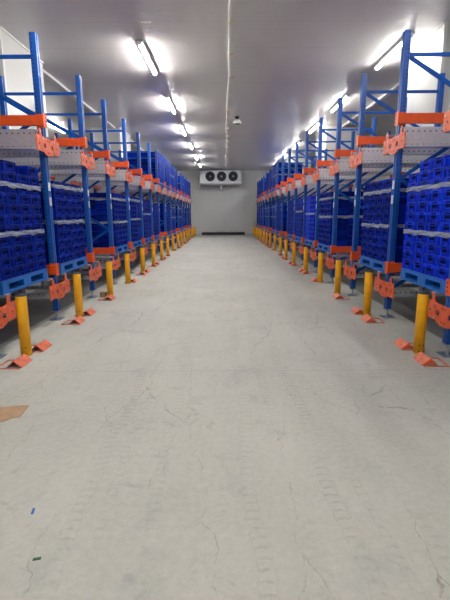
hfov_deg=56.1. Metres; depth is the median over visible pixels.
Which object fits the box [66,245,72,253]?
plastic crate
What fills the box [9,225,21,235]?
plastic crate
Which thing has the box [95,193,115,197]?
plastic crate
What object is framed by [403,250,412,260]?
plastic crate
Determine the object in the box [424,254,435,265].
plastic crate
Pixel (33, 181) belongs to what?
plastic crate
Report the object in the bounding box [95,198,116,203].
plastic crate
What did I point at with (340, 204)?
plastic crate
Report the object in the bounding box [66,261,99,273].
rail
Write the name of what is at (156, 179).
frame
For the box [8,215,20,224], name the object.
plastic crate
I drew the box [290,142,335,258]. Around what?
frame
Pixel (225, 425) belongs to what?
floor
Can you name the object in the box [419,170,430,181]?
plastic crate
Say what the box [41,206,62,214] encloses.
plastic crate
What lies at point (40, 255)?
plastic crate
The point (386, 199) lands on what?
plastic crate
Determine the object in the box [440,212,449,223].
plastic crate
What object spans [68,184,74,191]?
plastic crate
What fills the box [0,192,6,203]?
plastic crate
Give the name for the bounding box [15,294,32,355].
bollard
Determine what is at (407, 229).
band
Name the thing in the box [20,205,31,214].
plastic crate
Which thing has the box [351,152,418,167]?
rail
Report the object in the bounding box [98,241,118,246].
plastic crate
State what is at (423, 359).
wedge
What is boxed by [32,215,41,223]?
plastic crate
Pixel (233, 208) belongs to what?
wall
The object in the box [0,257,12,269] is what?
plastic crate
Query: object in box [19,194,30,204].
plastic crate
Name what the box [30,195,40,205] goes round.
plastic crate
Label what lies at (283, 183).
frame
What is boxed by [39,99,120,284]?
frame
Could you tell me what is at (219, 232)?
baseboard
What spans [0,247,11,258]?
plastic crate
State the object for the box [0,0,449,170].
ceiling
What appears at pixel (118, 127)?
trim
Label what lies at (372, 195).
plastic crate
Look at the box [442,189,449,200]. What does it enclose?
plastic crate
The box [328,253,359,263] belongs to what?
rail
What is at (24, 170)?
plastic crate
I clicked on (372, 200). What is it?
plastic crate
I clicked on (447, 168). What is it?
plastic crate
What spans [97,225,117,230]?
plastic crate
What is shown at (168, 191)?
rail
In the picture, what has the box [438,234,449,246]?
plastic crate
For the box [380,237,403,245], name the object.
plastic crate
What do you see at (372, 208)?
plastic crate
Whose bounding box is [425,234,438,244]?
plastic crate
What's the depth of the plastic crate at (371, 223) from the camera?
6.84 m
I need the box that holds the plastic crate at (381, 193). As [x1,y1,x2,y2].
[376,188,383,196]
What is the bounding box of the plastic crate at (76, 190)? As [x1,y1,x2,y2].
[75,185,80,192]
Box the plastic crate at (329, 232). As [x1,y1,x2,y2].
[327,230,347,234]
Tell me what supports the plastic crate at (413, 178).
on the plastic crate at (413, 190)
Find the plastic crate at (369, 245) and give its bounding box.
[367,243,372,250]
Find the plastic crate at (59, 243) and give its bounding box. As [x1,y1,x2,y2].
[44,239,65,247]
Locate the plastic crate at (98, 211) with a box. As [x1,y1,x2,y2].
[96,209,116,214]
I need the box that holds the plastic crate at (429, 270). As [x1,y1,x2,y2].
[423,264,435,276]
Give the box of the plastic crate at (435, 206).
[428,201,441,211]
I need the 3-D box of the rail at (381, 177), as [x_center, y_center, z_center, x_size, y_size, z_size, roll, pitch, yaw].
[4.027,-3.235,11.028,3.428,0.255,0.170,0,11,0]
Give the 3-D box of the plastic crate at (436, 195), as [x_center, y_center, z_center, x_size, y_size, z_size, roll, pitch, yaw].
[2.562,-1.171,4.751,0.401,0.120,0.294,0,11,0]
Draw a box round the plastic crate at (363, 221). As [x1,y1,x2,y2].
[362,220,367,227]
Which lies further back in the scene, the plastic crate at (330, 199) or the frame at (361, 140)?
the plastic crate at (330, 199)
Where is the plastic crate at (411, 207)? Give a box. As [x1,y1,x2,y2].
[406,203,417,212]
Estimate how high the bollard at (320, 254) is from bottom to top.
0.677 m
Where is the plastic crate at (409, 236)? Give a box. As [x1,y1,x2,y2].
[404,231,413,241]
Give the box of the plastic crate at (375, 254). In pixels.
[372,251,378,259]
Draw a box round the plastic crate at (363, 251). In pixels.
[361,248,365,256]
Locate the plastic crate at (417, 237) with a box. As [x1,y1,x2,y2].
[414,232,425,242]
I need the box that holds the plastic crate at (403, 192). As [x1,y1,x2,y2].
[383,187,407,195]
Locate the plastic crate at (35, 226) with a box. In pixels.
[33,224,42,233]
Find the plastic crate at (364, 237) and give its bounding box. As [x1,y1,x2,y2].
[361,234,366,241]
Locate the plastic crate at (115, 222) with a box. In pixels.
[97,220,117,225]
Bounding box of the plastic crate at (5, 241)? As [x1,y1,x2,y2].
[0,236,10,247]
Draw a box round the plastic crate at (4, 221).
[0,215,8,225]
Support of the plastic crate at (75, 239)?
on the plastic crate at (76, 248)
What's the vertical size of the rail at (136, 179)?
0.255 m
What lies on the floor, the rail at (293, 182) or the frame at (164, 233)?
the frame at (164, 233)
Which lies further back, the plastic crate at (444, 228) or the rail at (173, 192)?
the rail at (173, 192)
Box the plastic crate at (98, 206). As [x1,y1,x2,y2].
[96,204,116,208]
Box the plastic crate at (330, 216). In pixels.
[328,213,348,218]
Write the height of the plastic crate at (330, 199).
0.120 m
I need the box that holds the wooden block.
[100,291,106,296]
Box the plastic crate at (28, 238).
[23,234,33,244]
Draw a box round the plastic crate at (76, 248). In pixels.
[73,244,79,251]
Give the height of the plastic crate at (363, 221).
0.120 m
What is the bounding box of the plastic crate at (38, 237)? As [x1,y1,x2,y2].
[34,233,43,242]
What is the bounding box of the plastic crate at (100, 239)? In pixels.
[98,236,118,241]
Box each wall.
[0,30,59,292]
[167,170,313,234]
[394,22,449,290]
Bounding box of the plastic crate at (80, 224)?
[78,222,83,228]
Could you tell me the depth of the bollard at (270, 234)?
19.72 m
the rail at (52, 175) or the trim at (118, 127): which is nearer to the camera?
the rail at (52, 175)
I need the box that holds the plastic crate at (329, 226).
[327,224,347,229]
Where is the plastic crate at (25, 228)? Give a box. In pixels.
[22,224,32,234]
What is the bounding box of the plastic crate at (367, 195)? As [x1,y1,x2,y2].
[364,191,369,198]
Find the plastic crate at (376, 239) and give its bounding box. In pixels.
[373,236,380,244]
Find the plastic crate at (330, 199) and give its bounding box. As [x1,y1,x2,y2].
[328,197,348,202]
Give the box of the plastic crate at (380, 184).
[377,180,383,188]
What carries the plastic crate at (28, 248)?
on the plastic crate at (29, 258)
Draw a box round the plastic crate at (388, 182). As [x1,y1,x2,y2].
[384,178,408,187]
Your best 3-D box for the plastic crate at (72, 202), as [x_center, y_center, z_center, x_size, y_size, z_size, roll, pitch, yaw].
[-2.663,-1.566,6.863,0.401,0.120,0.294,0,11,0]
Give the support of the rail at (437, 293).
attached to the frame at (443, 319)
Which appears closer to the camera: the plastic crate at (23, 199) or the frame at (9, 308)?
the frame at (9, 308)
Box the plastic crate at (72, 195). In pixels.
[69,192,75,199]
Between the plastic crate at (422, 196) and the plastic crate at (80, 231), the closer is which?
the plastic crate at (422, 196)
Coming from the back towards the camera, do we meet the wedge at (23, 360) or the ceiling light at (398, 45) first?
the ceiling light at (398, 45)
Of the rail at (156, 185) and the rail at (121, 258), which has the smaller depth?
the rail at (121, 258)
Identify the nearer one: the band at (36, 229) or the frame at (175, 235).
the band at (36, 229)
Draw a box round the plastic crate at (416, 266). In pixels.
[412,261,423,272]
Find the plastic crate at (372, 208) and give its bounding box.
[369,205,375,212]
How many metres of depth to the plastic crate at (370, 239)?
6.89 m
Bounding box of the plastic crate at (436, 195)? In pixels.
[429,190,442,201]
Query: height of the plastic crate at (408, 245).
0.120 m
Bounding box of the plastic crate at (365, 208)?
[363,206,368,212]
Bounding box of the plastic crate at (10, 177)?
[4,171,16,183]
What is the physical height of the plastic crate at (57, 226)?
0.120 m
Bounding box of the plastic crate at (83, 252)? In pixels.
[80,250,85,257]
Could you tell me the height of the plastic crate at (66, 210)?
0.120 m
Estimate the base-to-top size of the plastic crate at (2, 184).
0.120 m
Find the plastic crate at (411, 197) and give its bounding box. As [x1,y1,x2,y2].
[407,193,417,202]
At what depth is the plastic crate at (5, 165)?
4.81 m
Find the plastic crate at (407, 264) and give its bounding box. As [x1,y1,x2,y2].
[402,259,411,269]
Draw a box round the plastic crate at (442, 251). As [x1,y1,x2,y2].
[437,245,449,257]
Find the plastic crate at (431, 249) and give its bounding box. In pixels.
[424,243,437,255]
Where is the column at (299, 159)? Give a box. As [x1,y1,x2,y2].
[286,158,310,202]
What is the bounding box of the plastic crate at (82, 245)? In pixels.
[79,243,84,250]
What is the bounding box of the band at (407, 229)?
[403,229,446,234]
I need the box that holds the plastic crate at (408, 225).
[405,222,414,231]
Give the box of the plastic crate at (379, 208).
[375,205,382,212]
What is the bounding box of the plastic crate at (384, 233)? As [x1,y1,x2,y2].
[381,229,404,237]
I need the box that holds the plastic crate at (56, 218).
[42,215,63,222]
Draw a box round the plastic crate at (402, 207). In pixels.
[382,204,406,212]
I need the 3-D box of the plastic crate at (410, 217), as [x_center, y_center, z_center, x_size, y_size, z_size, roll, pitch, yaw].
[2.563,-1.055,5.389,0.401,0.120,0.294,0,11,0]
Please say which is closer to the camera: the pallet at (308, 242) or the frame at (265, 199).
the pallet at (308, 242)
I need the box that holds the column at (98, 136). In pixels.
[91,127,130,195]
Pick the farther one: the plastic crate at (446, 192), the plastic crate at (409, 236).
the plastic crate at (409, 236)
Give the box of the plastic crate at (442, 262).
[436,256,449,269]
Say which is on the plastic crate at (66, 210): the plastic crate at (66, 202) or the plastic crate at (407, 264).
the plastic crate at (66, 202)
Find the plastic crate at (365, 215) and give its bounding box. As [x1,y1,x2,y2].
[363,213,368,220]
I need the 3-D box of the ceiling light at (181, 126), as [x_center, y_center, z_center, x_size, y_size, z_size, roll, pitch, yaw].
[-1.618,-6.524,16.230,0.130,0.094,1.800,0,11,0]
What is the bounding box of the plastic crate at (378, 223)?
[374,221,381,228]
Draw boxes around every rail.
[0,129,38,149]
[0,137,56,157]
[0,149,81,165]
[0,278,51,298]
[0,294,10,315]
[19,273,66,289]
[29,154,93,169]
[38,161,106,173]
[48,264,90,279]
[50,164,113,176]
[52,172,130,182]
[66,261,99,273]
[67,176,139,185]
[68,170,125,180]
[77,256,111,268]
[81,178,143,186]
[81,181,150,189]
[87,254,117,264]
[89,182,152,190]
[89,184,157,191]
[95,249,130,259]
[129,188,164,193]
[137,192,174,197]
[142,190,170,195]
[276,190,307,194]
[282,187,312,192]
[288,184,354,190]
[292,182,354,189]
[295,180,354,187]
[302,177,354,185]
[305,175,376,184]
[315,171,389,181]
[315,248,349,258]
[319,169,377,178]
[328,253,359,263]
[330,163,392,175]
[333,255,363,267]
[338,159,408,171]
[346,259,374,272]
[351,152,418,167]
[355,263,399,277]
[361,148,443,163]
[377,271,418,287]
[386,135,449,154]
[391,276,446,295]
[403,127,449,147]
[432,291,443,312]
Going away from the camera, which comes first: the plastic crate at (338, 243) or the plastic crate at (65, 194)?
the plastic crate at (65, 194)
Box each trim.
[0,26,43,63]
[0,29,26,292]
[43,69,114,128]
[118,127,120,149]
[325,126,327,148]
[342,83,398,126]
[410,22,444,51]
[439,22,447,73]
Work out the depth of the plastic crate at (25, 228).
5.27 m
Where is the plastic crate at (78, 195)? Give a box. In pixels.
[76,193,81,199]
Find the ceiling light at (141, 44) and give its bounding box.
[136,40,157,75]
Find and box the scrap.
[0,405,28,421]
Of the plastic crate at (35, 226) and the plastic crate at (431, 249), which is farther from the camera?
the plastic crate at (35, 226)
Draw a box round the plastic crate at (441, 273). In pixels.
[435,267,448,279]
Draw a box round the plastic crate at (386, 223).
[381,221,405,229]
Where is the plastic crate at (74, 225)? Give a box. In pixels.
[71,222,77,229]
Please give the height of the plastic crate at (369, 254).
0.120 m
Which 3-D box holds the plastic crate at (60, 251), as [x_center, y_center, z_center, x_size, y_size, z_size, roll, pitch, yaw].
[-2.658,-0.741,6.413,0.401,0.120,0.294,0,11,0]
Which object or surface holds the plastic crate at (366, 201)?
on the plastic crate at (365, 208)
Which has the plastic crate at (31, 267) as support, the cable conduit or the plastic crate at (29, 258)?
the plastic crate at (29, 258)
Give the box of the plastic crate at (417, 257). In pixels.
[413,251,424,262]
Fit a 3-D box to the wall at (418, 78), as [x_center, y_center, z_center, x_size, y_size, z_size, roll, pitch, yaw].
[4.400,-2.659,8.650,1.170,4.750,1.800,0,11,0]
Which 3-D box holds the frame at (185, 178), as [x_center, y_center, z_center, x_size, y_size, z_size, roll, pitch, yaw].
[-3.183,-5.978,27.661,1.503,3.840,0.800,0,11,0]
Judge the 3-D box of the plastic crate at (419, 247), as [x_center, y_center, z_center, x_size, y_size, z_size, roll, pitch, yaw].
[2.565,-0.642,5.165,0.401,0.120,0.294,0,11,0]
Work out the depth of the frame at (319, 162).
10.60 m
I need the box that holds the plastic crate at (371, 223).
[368,221,374,227]
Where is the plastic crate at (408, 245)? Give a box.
[403,240,413,250]
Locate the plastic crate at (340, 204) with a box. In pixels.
[328,202,348,207]
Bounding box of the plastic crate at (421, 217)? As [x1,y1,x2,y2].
[416,212,427,222]
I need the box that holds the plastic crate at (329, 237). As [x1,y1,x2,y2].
[327,235,347,240]
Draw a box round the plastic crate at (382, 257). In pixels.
[379,253,402,262]
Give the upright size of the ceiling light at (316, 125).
0.094 m
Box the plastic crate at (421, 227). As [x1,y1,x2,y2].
[415,222,426,232]
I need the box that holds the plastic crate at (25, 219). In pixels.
[21,215,31,224]
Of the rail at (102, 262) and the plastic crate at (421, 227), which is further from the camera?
the rail at (102, 262)
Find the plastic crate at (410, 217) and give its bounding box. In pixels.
[405,213,415,221]
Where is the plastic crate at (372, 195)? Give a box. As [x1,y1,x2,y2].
[370,189,376,197]
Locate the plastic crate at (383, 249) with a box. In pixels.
[380,245,403,254]
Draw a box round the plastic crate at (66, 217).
[64,215,70,222]
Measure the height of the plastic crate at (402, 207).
0.120 m
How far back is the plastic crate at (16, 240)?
5.01 m
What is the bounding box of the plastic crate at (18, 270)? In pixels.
[14,264,25,276]
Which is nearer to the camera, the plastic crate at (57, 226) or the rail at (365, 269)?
the plastic crate at (57, 226)
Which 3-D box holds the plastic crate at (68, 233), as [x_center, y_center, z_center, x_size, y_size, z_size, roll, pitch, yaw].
[-2.660,-1.036,6.663,0.401,0.120,0.294,0,11,0]
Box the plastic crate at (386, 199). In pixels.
[383,196,406,204]
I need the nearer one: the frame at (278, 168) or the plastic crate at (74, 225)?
the plastic crate at (74, 225)
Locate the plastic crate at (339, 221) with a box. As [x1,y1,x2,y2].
[327,219,347,224]
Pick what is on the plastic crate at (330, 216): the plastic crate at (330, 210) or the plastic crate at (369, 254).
the plastic crate at (330, 210)
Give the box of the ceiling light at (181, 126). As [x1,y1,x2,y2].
[179,124,186,135]
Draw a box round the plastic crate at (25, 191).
[18,184,29,194]
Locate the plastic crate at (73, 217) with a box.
[71,215,77,221]
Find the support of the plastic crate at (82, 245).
on the plastic crate at (83, 252)
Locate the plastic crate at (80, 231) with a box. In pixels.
[78,229,83,235]
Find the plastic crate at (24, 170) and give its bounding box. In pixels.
[16,166,37,177]
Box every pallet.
[0,268,47,294]
[46,256,86,273]
[85,244,128,253]
[133,240,141,247]
[145,237,151,243]
[305,239,312,246]
[318,243,349,252]
[359,255,400,272]
[400,268,445,294]
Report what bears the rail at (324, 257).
attached to the frame at (319, 162)
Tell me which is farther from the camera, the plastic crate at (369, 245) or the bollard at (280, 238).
the bollard at (280, 238)
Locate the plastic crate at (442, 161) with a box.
[432,155,449,168]
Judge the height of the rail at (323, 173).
0.255 m
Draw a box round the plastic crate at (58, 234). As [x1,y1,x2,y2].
[44,231,64,239]
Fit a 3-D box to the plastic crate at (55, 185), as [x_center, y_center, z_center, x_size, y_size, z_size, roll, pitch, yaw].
[-2.663,-1.682,6.224,0.401,0.120,0.294,0,11,0]
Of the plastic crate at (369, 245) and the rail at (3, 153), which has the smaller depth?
the rail at (3, 153)
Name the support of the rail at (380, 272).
attached to the frame at (397, 143)
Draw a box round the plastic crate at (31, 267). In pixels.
[26,262,36,273]
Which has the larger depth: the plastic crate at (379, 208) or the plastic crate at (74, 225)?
the plastic crate at (74, 225)
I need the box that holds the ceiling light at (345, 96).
[330,94,349,112]
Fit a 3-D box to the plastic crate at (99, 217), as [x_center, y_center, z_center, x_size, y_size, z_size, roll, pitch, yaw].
[-2.664,-1.865,9.565,0.401,0.120,0.294,0,11,0]
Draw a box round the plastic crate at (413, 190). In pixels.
[408,182,418,193]
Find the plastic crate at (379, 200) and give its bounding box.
[376,197,382,204]
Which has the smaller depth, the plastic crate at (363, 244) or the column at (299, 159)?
the plastic crate at (363, 244)
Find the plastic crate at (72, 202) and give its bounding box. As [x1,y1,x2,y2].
[70,199,75,206]
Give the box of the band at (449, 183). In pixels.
[409,183,449,190]
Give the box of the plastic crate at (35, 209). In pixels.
[31,205,41,214]
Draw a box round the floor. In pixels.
[0,235,449,599]
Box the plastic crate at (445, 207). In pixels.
[441,200,449,211]
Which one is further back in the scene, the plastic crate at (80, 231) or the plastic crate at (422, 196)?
the plastic crate at (80, 231)
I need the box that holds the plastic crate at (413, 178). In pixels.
[408,172,418,183]
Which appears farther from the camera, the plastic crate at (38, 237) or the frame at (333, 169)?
the frame at (333, 169)
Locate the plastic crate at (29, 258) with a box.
[24,253,35,263]
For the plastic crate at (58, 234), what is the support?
on the plastic crate at (59, 243)
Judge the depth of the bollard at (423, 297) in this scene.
4.55 m
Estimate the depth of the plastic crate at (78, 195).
7.15 m
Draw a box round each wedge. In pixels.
[0,354,31,368]
[20,339,51,352]
[61,315,84,324]
[74,308,95,315]
[97,294,115,300]
[332,293,349,298]
[350,306,362,313]
[361,314,384,322]
[394,337,424,349]
[413,352,449,366]
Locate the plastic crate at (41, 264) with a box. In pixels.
[36,259,45,270]
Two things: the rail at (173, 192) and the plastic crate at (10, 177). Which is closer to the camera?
the plastic crate at (10, 177)
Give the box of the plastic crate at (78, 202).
[76,200,81,207]
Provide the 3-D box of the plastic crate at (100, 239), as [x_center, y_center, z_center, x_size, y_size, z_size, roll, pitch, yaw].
[-2.662,-1.394,9.658,0.401,0.120,0.294,0,11,0]
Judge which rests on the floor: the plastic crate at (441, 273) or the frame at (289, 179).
the frame at (289, 179)
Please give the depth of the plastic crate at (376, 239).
6.59 m
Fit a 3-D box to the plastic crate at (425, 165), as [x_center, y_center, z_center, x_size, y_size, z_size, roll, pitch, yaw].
[2.559,-1.583,4.975,0.401,0.120,0.294,0,11,0]
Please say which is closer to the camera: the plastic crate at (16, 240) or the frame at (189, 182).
the plastic crate at (16, 240)
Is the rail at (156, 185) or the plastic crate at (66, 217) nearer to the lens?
the plastic crate at (66, 217)
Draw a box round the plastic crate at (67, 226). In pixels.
[64,222,71,230]
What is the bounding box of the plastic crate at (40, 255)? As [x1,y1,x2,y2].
[35,251,45,260]
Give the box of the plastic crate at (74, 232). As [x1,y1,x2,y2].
[72,229,78,236]
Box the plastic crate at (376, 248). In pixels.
[373,244,379,252]
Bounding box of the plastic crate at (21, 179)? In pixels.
[17,174,28,184]
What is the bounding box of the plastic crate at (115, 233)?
[97,231,118,236]
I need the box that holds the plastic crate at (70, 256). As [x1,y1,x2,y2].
[67,252,73,261]
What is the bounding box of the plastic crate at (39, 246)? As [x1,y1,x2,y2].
[35,242,44,251]
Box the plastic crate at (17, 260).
[13,255,24,266]
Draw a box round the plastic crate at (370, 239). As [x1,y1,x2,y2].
[367,235,373,243]
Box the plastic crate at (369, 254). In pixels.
[366,250,372,258]
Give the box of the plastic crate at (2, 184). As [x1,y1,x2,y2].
[0,181,4,192]
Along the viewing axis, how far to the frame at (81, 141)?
7.36 m
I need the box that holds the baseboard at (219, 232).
[202,231,244,234]
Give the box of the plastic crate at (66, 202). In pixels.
[62,199,69,206]
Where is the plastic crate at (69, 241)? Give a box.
[65,238,72,245]
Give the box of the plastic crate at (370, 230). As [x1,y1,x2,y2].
[368,228,374,235]
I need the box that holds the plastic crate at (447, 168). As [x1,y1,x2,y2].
[444,166,449,177]
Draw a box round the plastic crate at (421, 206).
[416,202,428,211]
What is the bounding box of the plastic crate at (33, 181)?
[28,176,38,186]
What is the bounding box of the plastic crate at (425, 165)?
[420,159,431,171]
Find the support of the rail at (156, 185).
attached to the frame at (156, 179)
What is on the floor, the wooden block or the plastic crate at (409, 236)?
the wooden block
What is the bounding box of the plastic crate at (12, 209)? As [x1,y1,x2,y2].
[7,204,19,214]
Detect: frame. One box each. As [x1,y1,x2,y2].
[0,32,69,319]
[0,75,101,297]
[0,295,16,358]
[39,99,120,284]
[68,119,135,273]
[90,132,147,265]
[108,143,156,259]
[118,150,160,254]
[131,156,168,248]
[146,166,176,245]
[152,162,173,247]
[152,170,179,243]
[159,173,183,238]
[161,176,185,239]
[166,178,188,229]
[171,182,191,233]
[175,180,190,231]
[258,180,278,226]
[260,178,268,227]
[262,175,285,236]
[264,173,275,240]
[267,169,280,240]
[270,173,298,244]
[273,161,304,247]
[278,156,316,250]
[284,149,327,254]
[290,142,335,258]
[299,131,354,264]
[310,117,376,272]
[325,98,407,282]
[343,73,445,295]
[374,30,449,317]
[428,109,449,356]
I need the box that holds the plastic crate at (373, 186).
[370,182,376,189]
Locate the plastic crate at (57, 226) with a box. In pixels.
[42,223,64,231]
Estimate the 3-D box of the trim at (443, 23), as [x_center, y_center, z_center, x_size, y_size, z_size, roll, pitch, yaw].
[3.786,-4.969,8.185,0.030,0.030,1.800,0,11,0]
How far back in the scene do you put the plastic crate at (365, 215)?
7.10 m
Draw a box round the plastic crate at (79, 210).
[77,207,82,214]
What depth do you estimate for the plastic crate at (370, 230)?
6.85 m
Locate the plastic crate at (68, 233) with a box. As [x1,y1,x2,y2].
[65,230,71,237]
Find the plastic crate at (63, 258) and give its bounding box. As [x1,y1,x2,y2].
[45,254,66,263]
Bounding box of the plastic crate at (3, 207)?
[0,204,7,214]
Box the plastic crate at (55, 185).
[39,181,61,189]
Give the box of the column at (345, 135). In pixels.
[315,126,356,193]
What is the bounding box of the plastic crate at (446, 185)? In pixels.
[443,177,449,188]
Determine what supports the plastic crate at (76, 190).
on the plastic crate at (78, 195)
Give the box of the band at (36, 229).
[4,229,43,233]
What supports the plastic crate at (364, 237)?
on the plastic crate at (363, 244)
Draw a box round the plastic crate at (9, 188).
[5,182,17,193]
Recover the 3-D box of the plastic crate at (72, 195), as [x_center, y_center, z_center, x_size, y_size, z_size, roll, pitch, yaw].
[-2.663,-1.684,6.840,0.401,0.120,0.294,0,11,0]
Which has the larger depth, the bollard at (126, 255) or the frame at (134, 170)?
the frame at (134, 170)
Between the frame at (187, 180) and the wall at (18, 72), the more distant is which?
the frame at (187, 180)
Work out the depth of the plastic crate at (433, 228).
4.82 m
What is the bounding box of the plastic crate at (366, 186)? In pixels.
[364,183,370,190]
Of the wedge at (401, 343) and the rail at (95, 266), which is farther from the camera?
the rail at (95, 266)
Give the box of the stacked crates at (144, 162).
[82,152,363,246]
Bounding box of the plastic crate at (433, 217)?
[427,212,440,222]
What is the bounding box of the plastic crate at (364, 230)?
[362,227,367,234]
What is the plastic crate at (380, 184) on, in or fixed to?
on the plastic crate at (381, 193)
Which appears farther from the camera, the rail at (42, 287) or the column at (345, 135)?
the column at (345, 135)
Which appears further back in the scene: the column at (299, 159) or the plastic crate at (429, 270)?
the column at (299, 159)
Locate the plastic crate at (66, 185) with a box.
[61,182,68,190]
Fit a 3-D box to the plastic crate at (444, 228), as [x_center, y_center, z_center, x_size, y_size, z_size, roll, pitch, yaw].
[2.564,-0.758,4.525,0.401,0.120,0.294,0,11,0]
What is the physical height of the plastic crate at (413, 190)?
0.120 m
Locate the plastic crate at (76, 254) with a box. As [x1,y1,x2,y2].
[74,251,79,259]
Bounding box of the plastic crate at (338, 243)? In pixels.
[327,240,346,245]
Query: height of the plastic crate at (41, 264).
0.120 m
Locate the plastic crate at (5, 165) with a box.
[0,160,15,172]
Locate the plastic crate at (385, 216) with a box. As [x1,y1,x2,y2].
[382,213,405,220]
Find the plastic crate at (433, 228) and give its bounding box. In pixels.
[426,223,439,233]
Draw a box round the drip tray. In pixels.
[200,182,240,184]
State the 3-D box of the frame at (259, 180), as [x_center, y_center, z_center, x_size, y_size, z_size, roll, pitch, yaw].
[3.027,-6.349,29.327,1.503,3.840,0.800,0,11,0]
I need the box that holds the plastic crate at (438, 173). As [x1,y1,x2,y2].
[431,167,444,179]
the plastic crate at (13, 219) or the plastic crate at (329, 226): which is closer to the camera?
the plastic crate at (13, 219)
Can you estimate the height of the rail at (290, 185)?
0.255 m
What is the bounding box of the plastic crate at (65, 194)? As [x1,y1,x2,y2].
[61,191,68,198]
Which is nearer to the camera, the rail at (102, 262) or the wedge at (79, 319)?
the wedge at (79, 319)
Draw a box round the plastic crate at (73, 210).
[70,207,76,214]
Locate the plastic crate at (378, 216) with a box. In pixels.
[375,213,381,220]
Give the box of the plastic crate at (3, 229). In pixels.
[0,225,9,236]
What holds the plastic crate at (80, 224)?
on the plastic crate at (80, 231)
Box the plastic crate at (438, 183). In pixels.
[430,178,443,190]
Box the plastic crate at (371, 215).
[368,213,374,220]
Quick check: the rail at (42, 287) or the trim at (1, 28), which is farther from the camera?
the trim at (1, 28)
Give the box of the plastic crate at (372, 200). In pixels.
[369,197,375,205]
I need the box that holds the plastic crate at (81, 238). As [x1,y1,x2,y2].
[79,236,84,243]
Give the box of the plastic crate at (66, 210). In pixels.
[63,207,70,214]
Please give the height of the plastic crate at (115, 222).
0.120 m
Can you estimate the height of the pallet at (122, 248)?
0.150 m
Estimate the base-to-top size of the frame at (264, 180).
3.840 m
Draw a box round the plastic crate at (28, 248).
[24,243,34,253]
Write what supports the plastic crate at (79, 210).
on the plastic crate at (79, 217)
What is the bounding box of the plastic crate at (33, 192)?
[29,187,39,195]
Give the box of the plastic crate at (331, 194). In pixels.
[329,191,349,196]
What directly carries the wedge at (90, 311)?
on the floor
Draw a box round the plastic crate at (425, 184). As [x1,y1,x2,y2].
[418,181,429,191]
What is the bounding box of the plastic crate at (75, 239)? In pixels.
[72,237,78,244]
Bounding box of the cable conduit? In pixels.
[225,0,233,165]
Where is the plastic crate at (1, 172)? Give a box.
[0,170,3,181]
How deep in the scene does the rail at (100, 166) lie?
8.65 m
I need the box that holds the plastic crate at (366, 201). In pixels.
[363,198,369,205]
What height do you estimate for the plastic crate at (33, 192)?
0.120 m
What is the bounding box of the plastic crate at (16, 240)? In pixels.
[10,235,22,245]
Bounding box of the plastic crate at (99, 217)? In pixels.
[96,215,117,219]
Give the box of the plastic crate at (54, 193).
[39,189,61,197]
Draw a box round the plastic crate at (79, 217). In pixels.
[77,215,82,221]
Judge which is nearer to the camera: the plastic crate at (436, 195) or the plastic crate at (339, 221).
the plastic crate at (436, 195)
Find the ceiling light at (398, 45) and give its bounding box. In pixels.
[374,32,414,69]
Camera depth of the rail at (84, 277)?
7.56 m
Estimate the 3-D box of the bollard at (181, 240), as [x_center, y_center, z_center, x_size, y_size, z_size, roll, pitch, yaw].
[-2.204,-3.099,21.346,0.120,0.677,0.120,0,11,0]
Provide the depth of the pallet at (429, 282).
5.01 m
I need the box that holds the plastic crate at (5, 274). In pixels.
[0,267,13,280]
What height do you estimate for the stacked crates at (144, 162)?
3.031 m
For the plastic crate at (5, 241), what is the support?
on the plastic crate at (6, 252)
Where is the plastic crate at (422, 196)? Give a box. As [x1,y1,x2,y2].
[417,191,428,201]
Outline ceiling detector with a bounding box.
[233,116,240,124]
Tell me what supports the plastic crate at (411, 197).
on the plastic crate at (411, 207)
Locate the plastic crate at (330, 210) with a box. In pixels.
[328,208,348,213]
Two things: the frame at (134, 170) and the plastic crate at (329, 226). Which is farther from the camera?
the frame at (134, 170)
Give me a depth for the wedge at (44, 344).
4.86 m
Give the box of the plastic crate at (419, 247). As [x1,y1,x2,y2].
[413,242,424,252]
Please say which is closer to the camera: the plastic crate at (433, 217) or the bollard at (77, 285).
the plastic crate at (433, 217)
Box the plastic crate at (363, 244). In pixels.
[361,241,366,249]
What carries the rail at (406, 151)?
attached to the frame at (397, 143)
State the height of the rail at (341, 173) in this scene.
0.255 m
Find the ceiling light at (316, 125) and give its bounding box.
[309,122,318,133]
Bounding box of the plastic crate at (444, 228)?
[439,223,449,234]
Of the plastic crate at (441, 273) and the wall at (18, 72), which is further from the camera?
the wall at (18, 72)
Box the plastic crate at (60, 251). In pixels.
[45,246,66,255]
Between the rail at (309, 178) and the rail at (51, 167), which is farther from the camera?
the rail at (309, 178)
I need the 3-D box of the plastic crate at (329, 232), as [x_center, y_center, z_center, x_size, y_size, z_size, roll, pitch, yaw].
[2.560,-1.542,9.636,0.401,0.120,0.294,0,11,0]
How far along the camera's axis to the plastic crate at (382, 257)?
6.22 m
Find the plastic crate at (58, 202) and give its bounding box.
[40,198,62,206]
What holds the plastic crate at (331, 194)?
on the plastic crate at (330, 199)
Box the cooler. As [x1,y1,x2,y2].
[199,170,240,190]
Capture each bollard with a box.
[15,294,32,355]
[73,272,83,317]
[106,260,113,295]
[124,253,130,283]
[140,247,144,272]
[151,243,155,264]
[160,240,163,258]
[166,237,168,254]
[172,235,174,250]
[180,232,182,244]
[269,233,271,246]
[274,234,276,250]
[279,237,281,253]
[284,239,287,258]
[292,242,295,263]
[303,246,307,271]
[317,252,323,282]
[334,259,341,293]
[362,271,372,315]
[413,291,428,353]
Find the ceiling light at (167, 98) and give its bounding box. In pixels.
[164,96,175,113]
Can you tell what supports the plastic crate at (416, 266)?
on the pallet at (429, 282)
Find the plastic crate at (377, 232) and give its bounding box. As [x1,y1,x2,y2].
[374,229,380,236]
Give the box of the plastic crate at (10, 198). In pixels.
[6,193,18,203]
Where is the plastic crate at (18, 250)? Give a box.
[11,245,23,256]

